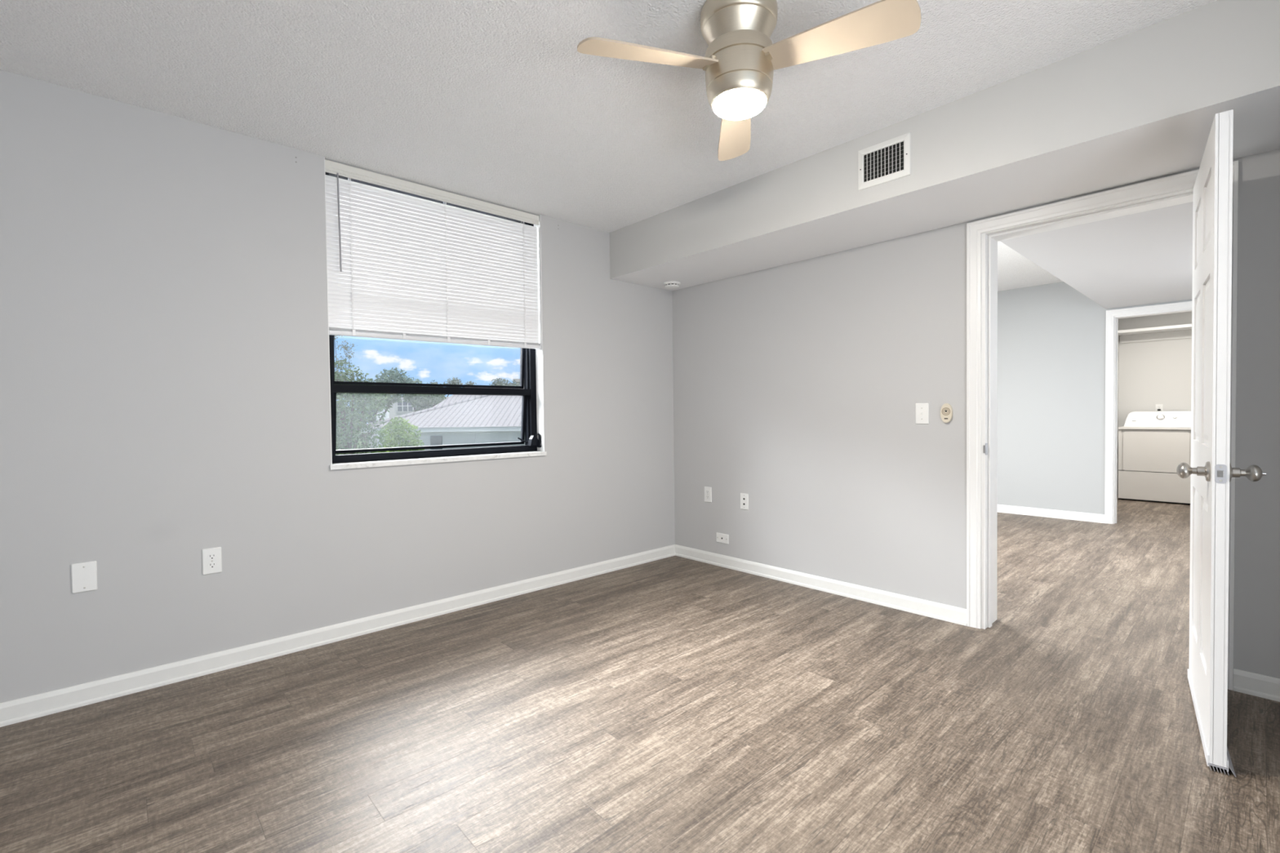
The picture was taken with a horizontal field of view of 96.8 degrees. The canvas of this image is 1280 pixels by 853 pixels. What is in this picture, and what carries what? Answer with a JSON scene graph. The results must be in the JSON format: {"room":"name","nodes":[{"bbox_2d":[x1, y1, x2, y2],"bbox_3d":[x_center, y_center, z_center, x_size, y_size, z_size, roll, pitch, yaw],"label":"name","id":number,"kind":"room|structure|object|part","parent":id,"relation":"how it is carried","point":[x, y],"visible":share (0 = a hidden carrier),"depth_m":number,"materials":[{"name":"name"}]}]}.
{"room":"empty bedroom","nodes":[
{"label":"empty bedroom","id":0,"kind":"room"},
{"bbox_2d":[0,69,675,702],"bbox_3d":[-1.404,-0.138,3.113,4.800,2.440,0.151,-2,2,-43],"label":"wall","id":1,"kind":"structure","parent":0,"point":[165,378],"depth_m":2.55,"materials":[{"name":"paint"}]},
{"bbox_2d":[71,560,97,593],"bbox_3d":[-2.217,0.601,2.267,0.074,0.117,0.008,-2,2,-43],"label":"blank wall plate","id":2,"kind":"object","parent":1,"relation":"attached to","point":[83,575],"visible":1,"depth_m":2.27,"materials":[{"name":"white plastic"}]},
{"bbox_2d":[201,546,222,574],"bbox_3d":[-1.916,0.602,2.544,0.070,0.114,0.008,-2,2,-43],"label":"electrical outlet","id":3,"kind":"object","parent":1,"relation":"attached to","point":[211,557],"visible":1,"depth_m":2.54,"materials":[{"name":"white plastic"}]},
{"bbox_2d":[207,561,217,568],"bbox_3d":[-1.914,0.621,2.542,0.034,0.027,0.003,-2,2,-43],"label":"receptacle","id":4,"kind":"object","parent":3,"relation":"attached to","point":[211,565],"depth_m":2.54,"materials":[{"name":"white plastic"}]},
{"bbox_2d":[207,553,217,559],"bbox_3d":[-1.914,0.582,2.542,0.034,0.027,0.003,-2,2,-43],"label":"receptacle","id":5,"kind":"object","parent":3,"relation":"attached to","point":[210,556],"depth_m":2.54,"materials":[{"name":"white plastic"}]},
{"bbox_2d":[0,544,675,727],"bbox_3d":[-1.351,1.041,3.059,4.450,0.084,0.018,-2,2,-43],"label":"baseboard","id":6,"kind":"structure","parent":1,"relation":"attached to","point":[19,710],"depth_m":2.71,"materials":[{"name":"paint"}]},
{"bbox_2d":[324,156,546,470],"bbox_3d":[-1.159,-0.581,3.345,1.282,1.567,0.194,-2,2,-43],"label":"window","id":7,"kind":"structure","parent":1,"relation":"in","point":[531,388],"depth_m":3.41,"materials":[{"name":"black metal"}]},
{"bbox_3d":[-1.206,-0.485,3.393,1.164,0.495,0.054,-2,2,-43],"label":"sash","id":8,"kind":"part","parent":7,"relation":"part of","materials":[{"name":"clear glass"}]},
{"bbox_3d":[-1.202,-0.037,3.404,1.164,0.337,0.057,-2,2,-43],"label":"sash","id":9,"kind":"part","parent":7,"relation":"part of","materials":[{"name":"clear glass"}]},
{"bbox_2d":[324,159,540,349],"bbox_3d":[-1.121,-0.920,3.297,1.264,0.876,0.053,-2,2,-43],"label":"window blind","id":10,"kind":"object","parent":7,"relation":"attached to","point":[400,266],"visible":0.85,"depth_m":3.22,"materials":[{"name":"plastic"}]},
{"bbox_3d":[-1.505,-0.910,2.958,0.008,0.834,0.029,-2,2,-43],"label":"ladder cord","id":11,"kind":"part","parent":10,"relation":"part of","materials":[{"name":"white fabric"}]},
{"bbox_3d":[-1.120,-0.500,3.316,1.257,0.035,0.026,-2,2,-43],"label":"rail","id":12,"kind":"part","parent":10,"relation":"part of","materials":[{"name":"white plastic"}]},
{"bbox_3d":[-1.129,-0.922,3.303,0.008,0.834,0.029,-2,2,-43],"label":"ladder cord","id":13,"kind":"part","parent":10,"relation":"part of","materials":[{"name":"white fabric"}]},
{"bbox_3d":[-0.749,-0.934,3.651,0.008,0.834,0.029,-2,2,-43],"label":"ladder cord","id":14,"kind":"part","parent":10,"relation":"part of","materials":[{"name":"white fabric"}]},
{"bbox_3d":[-1.122,0.191,3.332,1.282,0.024,0.114,-2,2,-43],"label":"sill","id":15,"kind":"part","parent":7,"relation":"part of","materials":[{"name":"stone"}]},
{"bbox_3d":[-0.671,0.091,3.753,0.032,0.097,0.050,-2,2,-43],"label":"crank handle","id":16,"kind":"part","parent":7,"relation":"part of","materials":[{"name":"black metal"}]},
{"bbox_2d":[0,0,1216,291],"bbox_3d":[2.894,-1.491,3.413,11.600,0.150,5.500,-2,2,-43],"label":"ceiling","id":17,"kind":"structure","parent":0,"point":[496,102],"depth_m":2.20,"materials":[{"name":"white paint"}]},
{"bbox_2d":[577,0,921,160],"bbox_3d":[0.346,-1.186,1.768,0.954,0.326,0.915,-2,2,-43],"label":"ceiling fan","id":18,"kind":"object","parent":17,"relation":"hanging from","point":[740,60],"visible":1,"depth_m":1.75,"materials":[{"name":"silver metal"}]},
{"bbox_3d":[0.035,-1.129,1.732,0.457,0.071,0.131,-1,1,-23],"label":"fan blade","id":19,"kind":"part","parent":18,"relation":"part of","materials":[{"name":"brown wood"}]},
{"bbox_3d":[0.363,-1.143,2.161,0.131,0.071,0.457,-1,1,7],"label":"fan blade","id":20,"kind":"part","parent":18,"relation":"part of","materials":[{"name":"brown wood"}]},
{"bbox_3d":[0.571,-1.135,1.662,0.457,0.071,0.131,0,2,37],"label":"fan blade","id":21,"kind":"part","parent":18,"relation":"part of","materials":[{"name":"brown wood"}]},
{"bbox_2d":[0,493,1279,852],"bbox_3d":[2.570,1.079,3.854,11.600,0.120,4.450,-2,2,-43],"label":"floor","id":22,"kind":"structure","parent":0,"point":[673,704],"depth_m":2.00,"materials":[{"name":"laminate"}]},
{"bbox_2d":[1118,410,1191,504],"bbox_3d":[6.409,0.358,7.024,0.666,1.092,0.686,-2,2,-43],"label":"dryer","id":23,"kind":"object","parent":22,"relation":"on","point":[1152,445],"visible":0.84,"depth_m":6.85,"materials":[{"name":"metal"}]},
{"bbox_3d":[6.175,0.720,6.813,0.016,0.340,0.682,-2,2,-43],"label":"kick panel","id":24,"kind":"part","parent":23,"relation":"part of","materials":[{"name":"metal"}]},
{"bbox_3d":[6.170,0.304,6.804,0.020,0.476,0.594,-2,2,-43],"label":"dryer door","id":25,"kind":"part","parent":23,"relation":"part of","materials":[{"name":"metal"}]},
{"bbox_3d":[6.498,-0.121,7.094,0.044,0.059,0.058,-2,2,-43],"label":"dial knob","id":26,"kind":"part","parent":23,"relation":"part of","materials":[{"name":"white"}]},
{"bbox_2d":[609,0,1279,290],"bbox_3d":[1.286,-1.222,2.924,0.640,0.329,3.750,-2,2,-43],"label":"soffit","id":27,"kind":"structure","parent":0,"point":[1142,104],"depth_m":2.34,"materials":[{"name":"paint"}]},
{"bbox_2d":[662,280,679,288],"bbox_3d":[0.238,-1.053,4.251,0.128,0.039,0.128,-2,2,-43],"label":"smoke detector","id":28,"kind":"object","parent":27,"relation":"attached to","point":[672,284],"visible":1,"depth_m":4.21,"materials":[{"name":"white plastic"}]},
{"bbox_2d":[857,132,911,191],"bbox_3d":[1.122,-1.219,2.621,0.012,0.189,0.244,-2,2,-43],"label":"air vent","id":29,"kind":"object","parent":27,"relation":"attached to","point":[890,160],"visible":1,"depth_m":2.62,"materials":[{"name":"metal"}]},
{"bbox_2d":[671,148,1279,688],"bbox_3d":[2.150,-0.170,2.642,0.200,2.440,5.350,-2,2,-43],"label":"wall","id":30,"kind":"structure","parent":0,"point":[797,386],"depth_m":3.36,"materials":[{"name":"paint"}]},
{"bbox_2d":[704,486,711,502],"bbox_3d":[0.513,0.514,4.295,0.008,0.114,0.070,-2,2,-43],"label":"electrical outlet","id":31,"kind":"object","parent":30,"relation":"attached to","point":[708,491],"visible":1,"depth_m":4.29,"materials":[{"name":"white plastic"}]},
{"bbox_2d":[715,532,728,544],"bbox_3d":[0.608,0.827,4.202,0.009,0.070,0.114,-2,2,-43],"label":"jack plate","id":32,"kind":"object","parent":30,"relation":"attached to","point":[720,537],"visible":1,"depth_m":4.20,"materials":[{"name":"white plastic"}]},
{"bbox_2d":[740,493,748,510],"bbox_3d":[0.742,0.534,4.045,0.009,0.114,0.070,-2,2,-43],"label":"jack plate","id":33,"kind":"object","parent":30,"relation":"attached to","point":[744,497],"visible":1,"depth_m":4.04,"materials":[{"name":"white plastic"}]},
{"bbox_2d":[675,544,966,626],"bbox_3d":[1.001,0.998,3.772,0.018,0.084,2.125,-2,2,-43],"label":"baseboard","id":34,"kind":"structure","parent":30,"relation":"attached to","point":[955,615],"depth_m":3.53,"materials":[{"name":"paint"}]},
{"bbox_2d":[915,403,928,423],"bbox_3d":[1.553,-0.071,3.134,0.016,0.114,0.070,-2,2,-43],"label":"light switch","id":35,"kind":"object","parent":30,"relation":"attached to","point":[922,410],"visible":1,"depth_m":3.13,"materials":[{"name":"white plastic"}]},
{"bbox_2d":[940,403,952,422],"bbox_3d":[1.639,-0.072,3.038,0.020,0.103,0.057,-2,2,-43],"label":"thermostat","id":36,"kind":"object","parent":30,"relation":"attached to","point":[946,411],"visible":1,"depth_m":3.03,"materials":[{"name":"beige plastic"}]},
{"bbox_2d":[942,407,950,415],"bbox_3d":[1.633,-0.080,3.032,0.002,0.043,0.043,-2,2,-43],"label":"speaker grille","id":37,"kind":"object","parent":36,"relation":"attached to","point":[945,411],"depth_m":3.03,"materials":[{"name":"beige plastic"}]},
{"bbox_2d":[966,160,1238,690],"bbox_3d":[2.110,0.000,2.678,0.218,2.099,0.968,-2,2,-43],"label":"trim","id":38,"kind":"structure","parent":30,"relation":"attached to","point":[983,236],"depth_m":2.92,"materials":[{"name":"white paint"}]},
{"bbox_3d":[1.779,0.116,2.927,0.038,0.060,0.010,-2,2,-43],"label":"strike plate","id":39,"kind":"part","parent":38,"relation":"part of","materials":[{"name":"silver metal"}]},
{"bbox_2d":[1176,109,1266,777],"bbox_3d":[2.038,0.049,2.035,0.198,2.026,0.796,0,2,41],"label":"door","id":40,"kind":"structure","parent":30,"relation":"in","point":[1211,471],"depth_m":1.77,"materials":[{"name":"white paint"}]},
{"bbox_3d":[1.786,0.143,1.836,0.076,0.064,0.064,0,2,41],"label":"knob","id":41,"kind":"part","parent":40,"relation":"part of","materials":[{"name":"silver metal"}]},
{"bbox_3d":[2.152,0.522,2.177,0.033,0.549,0.214,0,2,41],"label":"panel","id":42,"kind":"part","parent":40,"relation":"part of","materials":[{"name":"white paint"}]},
{"bbox_3d":[2.143,-0.225,2.161,0.033,0.544,0.214,0,2,41],"label":"panel","id":43,"kind":"part","parent":40,"relation":"part of","materials":[{"name":"white paint"}]},
{"bbox_3d":[2.137,-0.730,2.150,0.033,0.214,0.214,0,2,41],"label":"panel","id":44,"kind":"part","parent":40,"relation":"part of","materials":[{"name":"white paint"}]},
{"bbox_3d":[1.937,0.530,1.926,0.033,0.549,0.214,0,2,41],"label":"panel","id":45,"kind":"part","parent":40,"relation":"part of","materials":[{"name":"white paint"}]},
{"bbox_3d":[1.928,-0.217,1.910,0.033,0.544,0.214,0,2,41],"label":"panel","id":46,"kind":"part","parent":40,"relation":"part of","materials":[{"name":"white paint"}]},
{"bbox_3d":[1.922,-0.722,1.899,0.033,0.214,0.214,0,2,41],"label":"panel","id":47,"kind":"part","parent":40,"relation":"part of","materials":[{"name":"white paint"}]},
{"bbox_3d":[1.784,0.145,1.746,0.026,0.058,0.003,0,2,41],"label":"latch plate","id":48,"kind":"part","parent":40,"relation":"part of","materials":[{"name":"silver metal"}]},
{"bbox_3d":[1.873,0.144,1.761,0.076,0.064,0.064,0,2,41],"label":"knob","id":49,"kind":"part","parent":40,"relation":"part of","materials":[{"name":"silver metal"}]},
{"bbox_2d":[1233,668,1279,702],"bbox_3d":[2.593,1.016,2.038,0.018,0.084,0.643,-2,2,-43],"label":"baseboard","id":50,"kind":"structure","parent":30,"relation":"attached to","point":[1264,686],"depth_m":2.23,"materials":[{"name":"paint"}]},
{"bbox_2d":[997,281,1191,514],"bbox_3d":[4.586,-0.265,5.691,0.115,2.440,4.150,-2,2,-43],"label":"wall","id":51,"kind":"structure","parent":0,"point":[1051,337],"depth_m":5.93,"materials":[{"name":"paint"}]},
{"bbox_2d":[997,504,1104,523],"bbox_3d":[3.873,0.906,6.410,0.018,0.084,2.144,-2,2,-43],"label":"baseboard","id":52,"kind":"structure","parent":51,"relation":"attached to","point":[1077,516],"depth_m":5.93,"materials":[{"name":"paint"}]},
{"bbox_2d":[1104,301,1191,524],"bbox_3d":[4.954,-0.088,5.287,0.140,2.094,0.955,-2,2,-43],"label":"trim","id":53,"kind":"structure","parent":51,"relation":"attached to","point":[1113,316],"depth_m":5.57,"materials":[{"name":"white paint"}]},
{"bbox_2d":[1000,201,1192,309],"bbox_3d":[3.893,-1.268,3.589,3.700,0.329,2.005,-2,2,-43],"label":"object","id":54,"kind":"structure","parent":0,"point":[1144,257],"depth_m":3.63,"materials":[{"name":"paint"}]},
{"bbox_2d":[1116,318,1119,493],"bbox_3d":[5.410,-0.298,6.752,2.535,2.440,0.100,-2,2,-43],"label":"wall","id":55,"kind":"structure","parent":0,"point":[1118,318],"depth_m":7.55,"materials":[{"name":"paint"}]},
{"bbox_2d":[1118,311,1191,426],"bbox_3d":[7.141,-0.320,6.814,0.100,2.440,2.350,-2,2,-43],"label":"wall","id":56,"kind":"structure","parent":0,"point":[1152,373],"depth_m":7.30,"materials":[{"name":"paint"}]},
{"bbox_2d":[1118,324,1191,343],"bbox_3d":[6.779,-1.161,6.846,0.350,0.139,1.600,-2,2,-43],"label":"closet shelf","id":57,"kind":"object","parent":56,"relation":"attached to","point":[1176,331],"visible":0.39,"depth_m":7.20,"materials":[{"name":"white paint"}]},
{"bbox_2d":[1155,404,1163,411],"bbox_3d":[6.637,-0.229,7.266,0.035,0.114,0.070,-2,2,-43],"label":"electrical outlet","id":58,"kind":"object","parent":56,"relation":"attached to","point":[1159,407],"visible":0.93,"depth_m":7.26,"materials":[{"name":"white plastic"}]},
{"label":"outside","id":59,"kind":"structure","parent":0,"visible":0},
{"bbox_2d":[336,432,368,454],"bbox_3d":[-52.665,2.554,91.931,280.000,0.001,199.700,-2,2,-43],"label":"ground","id":60,"kind":"structure","parent":59,"point":[353,437],"depth_m":85.17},
{"bbox_2d":[333,335,357,453],"bbox_3d":[-8.996,0.357,17.043,1.057,6.539,0.880,-2,2,-43],"label":"sparse tree","id":61,"kind":"object","parent":60,"relation":"on","point":[346,341],"visible":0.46,"depth_m":17.06,"materials":[{"name":"green plant"}]},
{"bbox_2d":[334,357,391,454],"bbox_3d":[-7.505,0.983,13.824,3.607,5.393,2.538,-2,2,-43],"label":"leafy tree","id":62,"kind":"object","parent":60,"relation":"on","point":[346,439],"visible":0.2,"depth_m":14.01,"materials":[{"name":"green plant"}]},
{"bbox_2d":[334,369,404,448],"bbox_3d":[-12.937,0.427,25.972,3.712,6.118,2.274,-2,2,-43],"label":"broad tree","id":63,"kind":"object","parent":60,"relation":"on","point":[388,397],"visible":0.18,"depth_m":26.07,"materials":[{"name":"green plant"}]},
{"bbox_2d":[348,368,429,404],"bbox_3d":[-23.767,-1.336,55.053,8.590,8.662,3.611,-1,1,-15],"label":"tree","id":64,"kind":"object","parent":60,"relation":"on","point":[390,376],"visible":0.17,"depth_m":54.38,"materials":[{"name":"green plant"}]},
{"bbox_2d":[373,416,426,453],"bbox_3d":[-4.669,1.744,11.021,1.025,3.920,0.792,-2,2,-43],"label":"leafy tree","id":65,"kind":"object","parent":60,"relation":"on","point":[410,440],"visible":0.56,"depth_m":10.92,"materials":[{"name":"green plant"}]},
{"bbox_2d":[368,396,448,453],"bbox_3d":[-17.982,0.329,47.742,7.000,5.500,6.500,-1,1,0],"label":"house","id":66,"kind":"structure","parent":60,"relation":"on","point":[397,409],"depth_m":44.92,"materials":[{"name":"grey paint"}]},
{"bbox_2d":[401,394,446,411],"bbox_3d":[-14.371,0.387,38.048,2.732,5.717,2.106,-2,2,-43],"label":"broad tree","id":67,"kind":"object","parent":60,"relation":"on","point":[421,402],"visible":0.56,"depth_m":37.71,"materials":[{"name":"green plant"}]},
{"bbox_2d":[361,387,524,451],"bbox_3d":[-1.863,0.458,30.919,20.079,5.570,13.981,-1,1,0],"label":"house","id":68,"kind":"structure","parent":60,"relation":"on","point":[457,419],"depth_m":24.64,"materials":[{"name":"paint"}]},
{"bbox_3d":[-8.812,0.693,24.585,0.520,0.580,0.015,-1,1,0],"label":"pane","id":69,"kind":"part","parent":68,"relation":"part of","materials":[{"name":"grey glass"}]},
{"bbox_2d":[426,377,477,396],"bbox_3d":[-23.020,-1.699,69.623,6.812,8.746,2.514,-1,1,-4],"label":"tree","id":70,"kind":"object","parent":60,"relation":"on","point":[453,381],"visible":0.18,"depth_m":69.29,"materials":[{"name":"green plant"}]},
{"bbox_2d":[488,377,519,386],"bbox_3d":[-16.649,-1.739,70.200,4.046,8.646,2.836,-1,1,-7],"label":"tree","id":71,"kind":"object","parent":60,"relation":"on","point":[496,382],"visible":0.33,"depth_m":69.69,"materials":[{"name":"green plant"}]},
{"bbox_2d":[512,378,519,386],"bbox_3d":[-14.910,-2.795,93.812,10.000,9.700,8.800,-1,1,0],"label":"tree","id":72,"kind":"object","parent":60,"relation":"on","point":[517,380],"visible":0.11,"depth_m":89.31,"materials":[{"name":"green plant"}]}
]}

